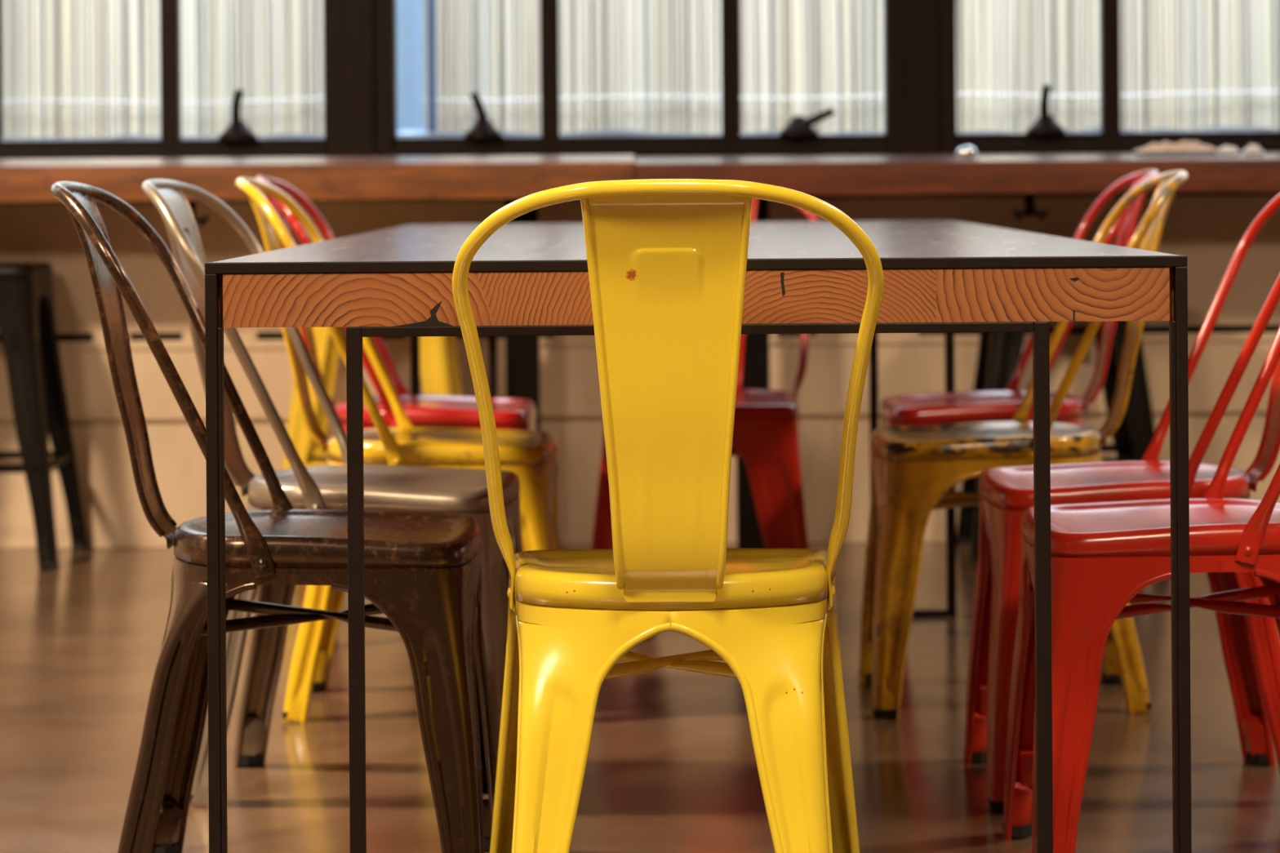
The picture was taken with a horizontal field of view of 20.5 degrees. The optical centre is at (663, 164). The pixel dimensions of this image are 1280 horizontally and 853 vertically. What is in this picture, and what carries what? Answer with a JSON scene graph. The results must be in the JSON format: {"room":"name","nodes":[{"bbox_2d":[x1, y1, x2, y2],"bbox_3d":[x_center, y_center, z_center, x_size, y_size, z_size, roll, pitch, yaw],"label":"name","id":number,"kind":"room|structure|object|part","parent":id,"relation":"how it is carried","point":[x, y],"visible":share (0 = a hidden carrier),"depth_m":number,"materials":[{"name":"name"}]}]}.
{"room":"cafe","nodes":[
{"label":"cafe","id":0,"kind":"room"},
{"bbox_2d":[0,542,1279,852],"bbox_3d":[0.107,0.909,2.685,8.800,0.100,10.770,0,0,0],"label":"floor","id":1,"kind":"structure","parent":0,"point":[671,767],"depth_m":5.20,"materials":[{"name":"wood"}]},
{"bbox_2d":[0,262,88,569],"bbox_3d":[-1.521,0.545,7.805,0.435,0.653,0.435,0,0,0],"label":"counter stool","id":2,"kind":"object","parent":1,"relation":"on","point":[28,322],"visible":1,"depth_m":7.65,"materials":[{"name":"black metal"}]},
{"bbox_3d":[-1.520,0.656,7.622,0.366,0.018,0.017,0,0,0],"label":"foot rail","id":3,"kind":"part","parent":2,"relation":"part of","materials":[{"name":"black metal"}]},
{"bbox_3d":[-1.523,0.234,7.805,0.309,0.030,0.309,0,0,0],"label":"seat","id":4,"kind":"part","parent":2,"relation":"part of","materials":[{"name":"black metal"}]},
{"bbox_3d":[-1.377,0.550,7.661,0.196,0.641,0.222,0,0,45],"label":"leg","id":5,"kind":"part","parent":2,"relation":"part of","materials":[{"name":"black metal"}]},
{"bbox_3d":[-1.520,0.656,7.988,0.366,0.018,0.017,0,0,0],"label":"foot rail","id":6,"kind":"part","parent":2,"relation":"part of","materials":[{"name":"black metal"}]},
{"bbox_3d":[-1.337,0.655,7.805,0.017,0.018,0.366,0,0,0],"label":"foot rail","id":7,"kind":"part","parent":2,"relation":"part of","materials":[{"name":"black metal"}]},
{"bbox_3d":[-1.377,0.550,7.949,0.222,0.641,0.196,0,0,45],"label":"leg","id":8,"kind":"part","parent":2,"relation":"part of","materials":[{"name":"black metal"}]},
{"bbox_2d":[50,181,496,852],"bbox_3d":[-0.468,0.441,4.262,0.520,0.847,0.444,0,0,0],"label":"cafe chair","id":9,"kind":"object","parent":1,"relation":"on","point":[423,571],"visible":0.92,"depth_m":4.11,"materials":[{"name":"brown metal"}]},
{"bbox_3d":[-0.538,0.659,4.350,0.216,0.411,0.179,0,0,0],"label":"leg","id":10,"kind":"part","parent":9,"relation":"part of","materials":[{"name":"brown metal"}]},
{"bbox_3d":[-0.538,0.659,4.174,0.216,0.411,0.179,0,0,0],"label":"leg","id":11,"kind":"part","parent":9,"relation":"part of","materials":[{"name":"brown metal"}]},
{"bbox_3d":[-0.404,0.447,4.262,0.368,0.034,0.368,0,0,0],"label":"seat","id":12,"kind":"part","parent":9,"relation":"part of","materials":[{"name":"brown metal"}]},
{"bbox_3d":[-0.319,0.658,4.153,0.225,0.412,0.219,0,0,0],"label":"leg","id":13,"kind":"part","parent":9,"relation":"part of","materials":[{"name":"brown metal"}]},
{"bbox_3d":[-0.319,0.658,4.371,0.225,0.412,0.219,0,0,0],"label":"leg","id":14,"kind":"part","parent":9,"relation":"part of","materials":[{"name":"brown metal"}]},
{"bbox_2d":[141,178,522,808],"bbox_3d":[-0.454,0.441,4.918,0.520,0.847,0.444,0,0,5],"label":"cafe chair","id":15,"kind":"object","parent":1,"relation":"on","point":[387,488],"visible":0.42,"depth_m":4.87,"materials":[{"name":"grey metal"}]},
{"bbox_3d":[-0.532,0.659,4.836,0.216,0.411,0.179,0,0,5],"label":"leg","id":16,"kind":"part","parent":15,"relation":"part of","materials":[{"name":"brown metal"}]},
{"bbox_3d":[-0.517,0.659,5.012,0.216,0.411,0.179,0,0,5],"label":"leg","id":17,"kind":"part","parent":15,"relation":"part of","materials":[{"name":"metal"}]},
{"bbox_3d":[-0.391,0.447,4.912,0.368,0.034,0.368,0,0,5],"label":"seat","id":18,"kind":"part","parent":15,"relation":"part of","materials":[{"name":"silver metal"}]},
{"bbox_3d":[-0.315,0.658,4.796,0.225,0.412,0.219,0,0,5],"label":"leg","id":19,"kind":"part","parent":15,"relation":"part of","materials":[{"name":"brown metal"}]},
{"bbox_3d":[-0.296,0.658,5.013,0.225,0.412,0.219,0,0,5],"label":"leg","id":20,"kind":"part","parent":15,"relation":"part of","materials":[{"name":"metal"}]},
{"bbox_2d":[282,326,462,469],"bbox_3d":[-0.628,0.539,7.790,0.435,0.653,0.435,0,0,0],"label":"counter stool","id":21,"kind":"object","parent":1,"relation":"on","point":[440,375],"visible":0.12,"depth_m":7.63,"materials":[{"name":"yellow metal"}]},
{"bbox_3d":[-0.772,0.546,7.646,0.196,0.641,0.222,0,0,-45],"label":"leg","id":22,"kind":"part","parent":21,"relation":"part of","materials":[{"name":"yellow metal"}]},
{"bbox_3d":[-0.627,0.650,7.607,0.366,0.018,0.017,0,0,0],"label":"foot rail","id":23,"kind":"part","parent":21,"relation":"part of","materials":[{"name":"yellow metal"}]},
{"bbox_3d":[-0.627,0.650,7.973,0.366,0.018,0.017,0,0,0],"label":"foot rail","id":24,"kind":"part","parent":21,"relation":"part of","materials":[{"name":"yellow metal"}]},
{"bbox_3d":[-0.772,0.546,7.934,0.196,0.641,0.222,0,0,45],"label":"leg","id":25,"kind":"part","parent":21,"relation":"part of","materials":[{"name":"yellow metal"}]},
{"bbox_3d":[-0.484,0.544,7.646,0.196,0.641,0.222,0,0,45],"label":"leg","id":26,"kind":"part","parent":21,"relation":"part of","materials":[{"name":"yellow metal"}]},
{"bbox_3d":[-0.484,0.544,7.934,0.222,0.641,0.196,0,0,45],"label":"leg","id":27,"kind":"part","parent":21,"relation":"part of","materials":[{"name":"yellow metal"}]},
{"bbox_2d":[255,175,536,629],"bbox_3d":[-0.481,0.441,6.465,0.520,0.847,0.444,0,0,0],"label":"cafe chair","id":28,"kind":"object","parent":1,"relation":"on","point":[422,411],"visible":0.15,"depth_m":6.38,"materials":[{"name":"red metal"}]},
{"bbox_3d":[-0.551,0.660,6.377,0.216,0.411,0.179,0,0,0],"label":"leg","id":29,"kind":"part","parent":28,"relation":"part of","materials":[{"name":"metal"}]},
{"bbox_3d":[-0.417,0.447,6.465,0.368,0.034,0.368,0,0,0],"label":"seat","id":30,"kind":"part","parent":28,"relation":"part of","materials":[{"name":"red metal"}]},
{"bbox_3d":[-0.332,0.658,6.356,0.225,0.412,0.219,0,0,0],"label":"leg","id":31,"kind":"part","parent":28,"relation":"part of","materials":[{"name":"red metal"}]},
{"bbox_2d":[235,176,560,723],"bbox_3d":[-0.417,0.441,5.650,0.520,0.847,0.444,0,0,0],"label":"cafe chair","id":32,"kind":"object","parent":1,"relation":"on","point":[531,455],"visible":0.54,"depth_m":5.49,"materials":[{"name":"yellow metal"}]},
{"bbox_3d":[-0.487,0.659,5.738,0.216,0.411,0.179,0,0,0],"label":"leg","id":33,"kind":"part","parent":32,"relation":"part of","materials":[{"name":"yellow metal"}]},
{"bbox_3d":[-0.487,0.659,5.562,0.216,0.411,0.179,0,0,0],"label":"leg","id":34,"kind":"part","parent":32,"relation":"part of","materials":[{"name":"metal"}]},
{"bbox_3d":[-0.353,0.447,5.650,0.368,0.034,0.368,0,0,0],"label":"seat","id":35,"kind":"part","parent":32,"relation":"part of","materials":[{"name":"yellow metal"}]},
{"bbox_3d":[-0.268,0.658,5.541,0.225,0.412,0.219,0,0,0],"label":"leg","id":36,"kind":"part","parent":32,"relation":"part of","materials":[{"name":"yellow metal"}]},
{"bbox_3d":[-0.268,0.658,5.759,0.225,0.412,0.219,0,0,0],"label":"leg","id":37,"kind":"part","parent":32,"relation":"part of","materials":[{"name":"yellow metal"}]},
{"bbox_2d":[0,151,1279,547],"bbox_3d":[0.103,0.417,7.835,7.400,0.884,0.367,0,0,0],"label":"countertop","id":38,"kind":"structure","parent":1,"relation":"on","point":[508,179],"depth_m":7.66,"materials":[{"name":"brown wood"}]},
{"bbox_3d":[-0.312,0.468,7.872,0.074,0.789,0.075,0,0,0],"label":"post","id":39,"kind":"part","parent":38,"relation":"part of","materials":[{"name":"black metal"}]},
{"bbox_3d":[0.101,0.074,7.989,7.400,0.007,0.059,0,0,0],"label":"wall rail","id":40,"kind":"part","parent":38,"relation":"part of","materials":[{"name":"brown wood"}]},
{"bbox_3d":[0.198,0.464,7.872,0.074,0.789,0.075,0,0,0],"label":"post","id":41,"kind":"part","parent":38,"relation":"part of","materials":[{"name":"black metal"}]},
{"bbox_2d":[955,145,977,155],"bbox_3d":[0.664,-0.032,7.750,0.048,0.022,0.048,0,0,0],"label":"metal lid","id":42,"kind":"object","parent":38,"relation":"on","point":[966,149],"visible":1,"depth_m":7.73,"materials":[{"name":"metal"}]},
{"bbox_2d":[1132,140,1220,151],"bbox_3d":[1.135,-0.042,7.800,0.200,0.025,0.110,0,1,0],"label":"crumpled napkin","id":43,"kind":"object","parent":38,"relation":"on","point":[1184,145],"visible":1,"depth_m":7.76,"materials":[{"name":"paper"}]},
{"bbox_2d":[1215,144,1240,152],"bbox_3d":[1.240,-0.036,7.770,0.052,0.018,0.046,0,0,0],"label":"paper scrap","id":44,"kind":"object","parent":38,"relation":"on","point":[1226,148],"visible":1,"depth_m":7.76,"materials":[{"name":"beige paper"}]},
{"bbox_2d":[1241,142,1263,152],"bbox_3d":[1.295,-0.037,7.770,0.046,0.020,0.047,0,0,0],"label":"paper scrap","id":45,"kind":"object","parent":38,"relation":"on","point":[1252,148],"visible":1,"depth_m":7.76,"materials":[{"name":"beige paper"}]},
{"bbox_2d":[452,178,884,852],"bbox_3d":[0.008,0.438,3.788,0.444,0.847,0.520,0,0,0],"label":"cafe chair","id":46,"kind":"object","parent":1,"relation":"on","point":[667,258],"visible":1,"depth_m":3.65,"materials":[{"name":"yellow metal"}]},
{"bbox_3d":[-0.098,0.656,3.937,0.219,0.412,0.225,0,0,0],"label":"leg","id":47,"kind":"part","parent":46,"relation":"part of","materials":[{"name":"yellow metal"}]},
{"bbox_3d":[-0.079,0.656,3.717,0.179,0.411,0.216,0,0,0],"label":"leg","id":48,"kind":"part","parent":46,"relation":"part of","materials":[{"name":"yellow metal"}]},
{"bbox_3d":[0.009,0.444,3.851,0.368,0.034,0.368,0,0,0],"label":"seat","id":49,"kind":"part","parent":46,"relation":"part of","materials":[{"name":"yellow metal"}]},
{"bbox_3d":[0.098,0.655,3.715,0.179,0.411,0.216,0,0,0],"label":"leg","id":50,"kind":"part","parent":46,"relation":"part of","materials":[{"name":"yellow metal"}]},
{"bbox_3d":[0.120,0.655,3.935,0.219,0.412,0.225,0,0,0],"label":"leg","id":51,"kind":"part","parent":46,"relation":"part of","materials":[{"name":"yellow metal"}]},
{"bbox_2d":[204,219,1191,852],"bbox_3d":[0.037,0.479,5.218,1.032,0.760,3.008,0,0,0],"label":"dining table","id":52,"kind":"object","parent":1,"relation":"on","point":[948,277],"visible":0.67,"depth_m":3.72,"materials":[{"name":"wood"}]},
{"bbox_3d":[0.037,0.484,6.713,1.032,0.752,0.018,0,0,0],"label":"leg frame","id":53,"kind":"part","parent":52,"relation":"part of","materials":[{"name":"metal"}]},
{"bbox_2d":[591,198,819,549],"bbox_3d":[0.087,0.452,6.874,0.444,0.818,0.520,0,0,5],"label":"cafe chair","id":54,"kind":"object","parent":1,"relation":"on","point":[766,432],"visible":0.2,"depth_m":6.62,"materials":[{"name":"red metal"}]},
{"bbox_3d":[-0.033,0.663,6.736,0.219,0.397,0.225,0,0,5],"label":"leg","id":55,"kind":"part","parent":54,"relation":"part of","materials":[{"name":"red metal"}]},
{"bbox_3d":[0.081,0.458,6.811,0.368,0.033,0.368,0,0,5],"label":"seat","id":56,"kind":"part","parent":54,"relation":"part of","materials":[{"name":"red metal"}]},
{"bbox_3d":[0.184,0.661,6.717,0.219,0.397,0.225,0,0,5],"label":"leg","id":57,"kind":"part","parent":54,"relation":"part of","materials":[{"name":"red metal"}]},
{"bbox_2d":[880,168,1159,427],"bbox_3d":[0.645,0.433,6.465,0.520,0.847,0.444,0,0,0],"label":"cafe chair","id":58,"kind":"object","parent":1,"relation":"on","point":[993,405],"visible":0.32,"depth_m":6.41,"materials":[{"name":"red metal"}]},
{"bbox_3d":[0.499,0.652,6.356,0.225,0.412,0.219,0,0,0],"label":"leg","id":59,"kind":"part","parent":58,"relation":"part of","materials":[{"name":"red metal"}]},
{"bbox_3d":[0.582,0.440,6.465,0.368,0.034,0.368,0,0,0],"label":"seat","id":60,"kind":"part","parent":58,"relation":"part of","materials":[{"name":"red metal"}]},
{"bbox_3d":[0.719,0.650,6.377,0.216,0.411,0.179,0,0,0],"label":"leg","id":61,"kind":"part","parent":58,"relation":"part of","materials":[{"name":"red metal"}]},
{"bbox_2d":[858,169,1188,719],"bbox_3d":[0.580,0.434,5.677,0.520,0.847,0.444,0,0,0],"label":"cafe chair","id":62,"kind":"object","parent":1,"relation":"on","point":[913,468],"visible":0.74,"depth_m":5.51,"materials":[{"name":"yellow metal"}]},
{"bbox_3d":[0.434,0.652,5.786,0.225,0.412,0.219,0,0,0],"label":"leg","id":63,"kind":"part","parent":62,"relation":"part of","materials":[{"name":"yellow metal"}]},
{"bbox_3d":[0.434,0.652,5.568,0.225,0.412,0.219,0,0,0],"label":"leg","id":64,"kind":"part","parent":62,"relation":"part of","materials":[{"name":"yellow metal"}]},
{"bbox_3d":[0.517,0.440,5.677,0.368,0.034,0.368,0,0,0],"label":"seat","id":65,"kind":"part","parent":62,"relation":"part of","materials":[{"name":"yellow metal"}]},
{"bbox_3d":[0.654,0.651,5.589,0.216,0.411,0.179,0,0,0],"label":"leg","id":66,"kind":"part","parent":62,"relation":"part of","materials":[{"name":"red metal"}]},
{"bbox_3d":[0.654,0.651,5.765,0.216,0.411,0.179,0,0,0],"label":"leg","id":67,"kind":"part","parent":62,"relation":"part of","materials":[{"name":"yellow metal"}]},
{"bbox_2d":[955,320,1159,564],"bbox_3d":[0.872,0.528,7.775,0.435,0.653,0.435,0,0,0],"label":"counter stool","id":68,"kind":"object","parent":1,"relation":"on","point":[999,353],"visible":0.26,"depth_m":7.61,"materials":[{"name":"black metal"}]},
{"bbox_3d":[0.728,0.535,7.919,0.196,0.641,0.222,0,0,45],"label":"leg","id":69,"kind":"part","parent":68,"relation":"part of","materials":[{"name":"black metal"}]},
{"bbox_3d":[0.728,0.535,7.631,0.196,0.641,0.222,0,0,-45],"label":"leg","id":70,"kind":"part","parent":68,"relation":"part of","materials":[{"name":"black metal"}]},
{"bbox_3d":[1.016,0.533,7.919,0.196,0.641,0.222,0,0,-45],"label":"leg","id":71,"kind":"part","parent":68,"relation":"part of","materials":[{"name":"black metal"}]},
{"bbox_3d":[0.873,0.639,7.958,0.366,0.018,0.017,0,0,0],"label":"foot rail","id":72,"kind":"part","parent":68,"relation":"part of","materials":[{"name":"black metal"}]},
{"bbox_3d":[0.873,0.639,7.592,0.366,0.018,0.017,0,0,0],"label":"foot rail","id":73,"kind":"part","parent":68,"relation":"part of","materials":[{"name":"black metal"}]},
{"bbox_3d":[1.016,0.533,7.631,0.196,0.641,0.222,0,0,45],"label":"leg","id":74,"kind":"part","parent":68,"relation":"part of","materials":[{"name":"black metal"}]},
{"bbox_3d":[1.056,0.637,7.775,0.017,0.018,0.366,0,0,0],"label":"foot rail","id":75,"kind":"part","parent":68,"relation":"part of","materials":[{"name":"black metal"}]},
{"bbox_2d":[963,193,1279,813],"bbox_3d":[0.687,0.433,4.885,0.520,0.847,0.444,0,0,0],"label":"cafe chair","id":76,"kind":"object","parent":1,"relation":"on","point":[1251,644],"visible":0.73,"depth_m":4.84,"materials":[{"name":"red metal"}]},
{"bbox_3d":[0.541,0.652,4.994,0.225,0.412,0.219,0,0,0],"label":"leg","id":77,"kind":"part","parent":76,"relation":"part of","materials":[{"name":"red metal"}]},
{"bbox_3d":[0.541,0.652,4.776,0.225,0.412,0.219,0,0,0],"label":"leg","id":78,"kind":"part","parent":76,"relation":"part of","materials":[{"name":"red metal"}]},
{"bbox_3d":[0.624,0.439,4.885,0.368,0.034,0.368,0,0,0],"label":"seat","id":79,"kind":"part","parent":76,"relation":"part of","materials":[{"name":"red metal"}]},
{"bbox_3d":[0.761,0.650,4.973,0.216,0.411,0.179,0,0,0],"label":"leg","id":80,"kind":"part","parent":76,"relation":"part of","materials":[{"name":"red metal"}]},
{"bbox_3d":[0.761,0.650,4.797,0.216,0.411,0.179,0,0,0],"label":"leg","id":81,"kind":"part","parent":76,"relation":"part of","materials":[{"name":"red metal"}]},
{"bbox_2d":[1002,326,1279,852],"bbox_3d":[0.689,0.433,4.320,0.520,0.847,0.444,0,0,0],"label":"cafe chair","id":82,"kind":"object","parent":1,"relation":"on","point":[1104,554],"visible":0.79,"depth_m":4.15,"materials":[{"name":"red metal"}]},
{"bbox_3d":[0.543,0.652,4.429,0.225,0.412,0.219,0,0,0],"label":"leg","id":83,"kind":"part","parent":82,"relation":"part of","materials":[{"name":"red metal"}]},
{"bbox_3d":[0.543,0.652,4.211,0.225,0.412,0.219,0,0,0],"label":"leg","id":84,"kind":"part","parent":82,"relation":"part of","materials":[{"name":"red metal"}]},
{"bbox_3d":[0.626,0.439,4.320,0.368,0.034,0.368,0,0,0],"label":"seat","id":85,"kind":"part","parent":82,"relation":"part of","materials":[{"name":"red metal"}]},
{"bbox_3d":[0.763,0.650,4.232,0.216,0.411,0.179,0,0,0],"label":"leg","id":86,"kind":"part","parent":82,"relation":"part of","materials":[{"name":"red metal"}]},
{"bbox_3d":[0.763,0.650,4.408,0.216,0.411,0.179,0,0,0],"label":"leg","id":87,"kind":"part","parent":82,"relation":"part of","materials":[{"name":"red metal"}]},
{"bbox_2d":[0,155,1279,548],"bbox_3d":[0.095,-0.691,8.098,8.600,3.100,0.164,0,0,0],"label":"wall","id":88,"kind":"structure","parent":0,"point":[1207,229],"depth_m":8.02,"materials":[{"name":"beige paint"}]},
{"bbox_2d":[0,0,325,159],"bbox_3d":[-1.336,-0.795,8.067,1.126,1.570,0.125,0,0,0],"label":"window","id":89,"kind":"structure","parent":88,"relation":"in","point":[237,140],"depth_m":8.05,"materials":[{"name":"brown paint"}]},
{"bbox_2d":[324,0,394,156],"bbox_3d":[-0.697,-0.800,8.086,0.153,1.570,0.127,0,0,0],"label":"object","id":90,"kind":"structure","parent":88,"relation":"attached to","point":[359,99],"depth_m":8.03,"materials":[{"name":"brown paint"}]},
{"bbox_2d":[0,324,1279,342],"bbox_3d":[0.103,0.381,8.035,8.600,0.017,0.010,0,0,0],"label":"trim","id":91,"kind":"structure","parent":88,"relation":"attached to","point":[1217,328],"depth_m":8.03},
{"bbox_2d":[392,0,888,155],"bbox_3d":[-0.057,-0.805,8.067,1.126,1.570,0.125,0,0,0],"label":"window","id":92,"kind":"structure","parent":88,"relation":"in","point":[798,136],"depth_m":8.05,"materials":[{"name":"brown paint"}]},
{"bbox_2d":[887,0,955,154],"bbox_3d":[0.582,-0.809,8.086,0.153,1.570,0.127,0,0,0],"label":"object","id":93,"kind":"structure","parent":88,"relation":"attached to","point":[921,33],"depth_m":8.03,"materials":[{"name":"brown paint"}]},
{"bbox_2d":[955,0,1279,153],"bbox_3d":[1.222,-0.814,8.067,1.126,1.570,0.125,0,0,0],"label":"window","id":94,"kind":"structure","parent":88,"relation":"in","point":[1046,135],"depth_m":8.05,"materials":[{"name":"brown paint"}]},
{"label":"outside","id":95,"kind":"structure","parent":0,"visible":0},
{"bbox_3d":[0.007,0.930,11.095,12.000,0.100,5.810,0,0,0],"label":"trim","id":96,"kind":"structure","parent":95,"visible":0},
{"bbox_2d":[396,0,426,134],"bbox_3d":[-0.646,-0.435,8.950,0.090,2.400,0.090,0,0,0],"label":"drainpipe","id":97,"kind":"object","parent":96,"relation":"on","point":[410,13],"visible":0.21,"depth_m":8.91,"materials":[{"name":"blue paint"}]},
{"bbox_2d":[426,0,436,133],"bbox_3d":[-0.597,-0.736,9.085,0.022,3.000,0.071,0,0,0],"label":"conduit","id":98,"kind":"object","parent":96,"relation":"on","point":[431,4],"visible":0.41,"depth_m":9.05,"materials":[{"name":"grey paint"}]},
{"bbox_2d":[1,0,1275,137],"bbox_3d":[0.000,0.000,9.375,7.200,1.920,0.150,0,0,0],"label":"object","id":99,"kind":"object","parent":96,"relation":"on","point":[501,2],"depth_m":9.30,"materials":[{"name":"white fabric"}]},
{"bbox_2d":[0,0,1279,138],"bbox_3d":[-0.004,-0.240,9.242,6.809,1.624,0.037,0,0,0],"label":"curtain","id":100,"kind":"object","parent":99,"relation":"attached to","point":[1230,92],"visible":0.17,"depth_m":9.24,"materials":[{"name":"fabric"}]},
{"bbox_2d":[1,125,1279,141],"bbox_3d":[0.002,0.283,8.750,7.200,0.754,0.260,0,0,0],"label":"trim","id":101,"kind":"structure","parent":96,"relation":"on","point":[606,132],"depth_m":8.64,"materials":[{"name":"grey metal"}]}
]}

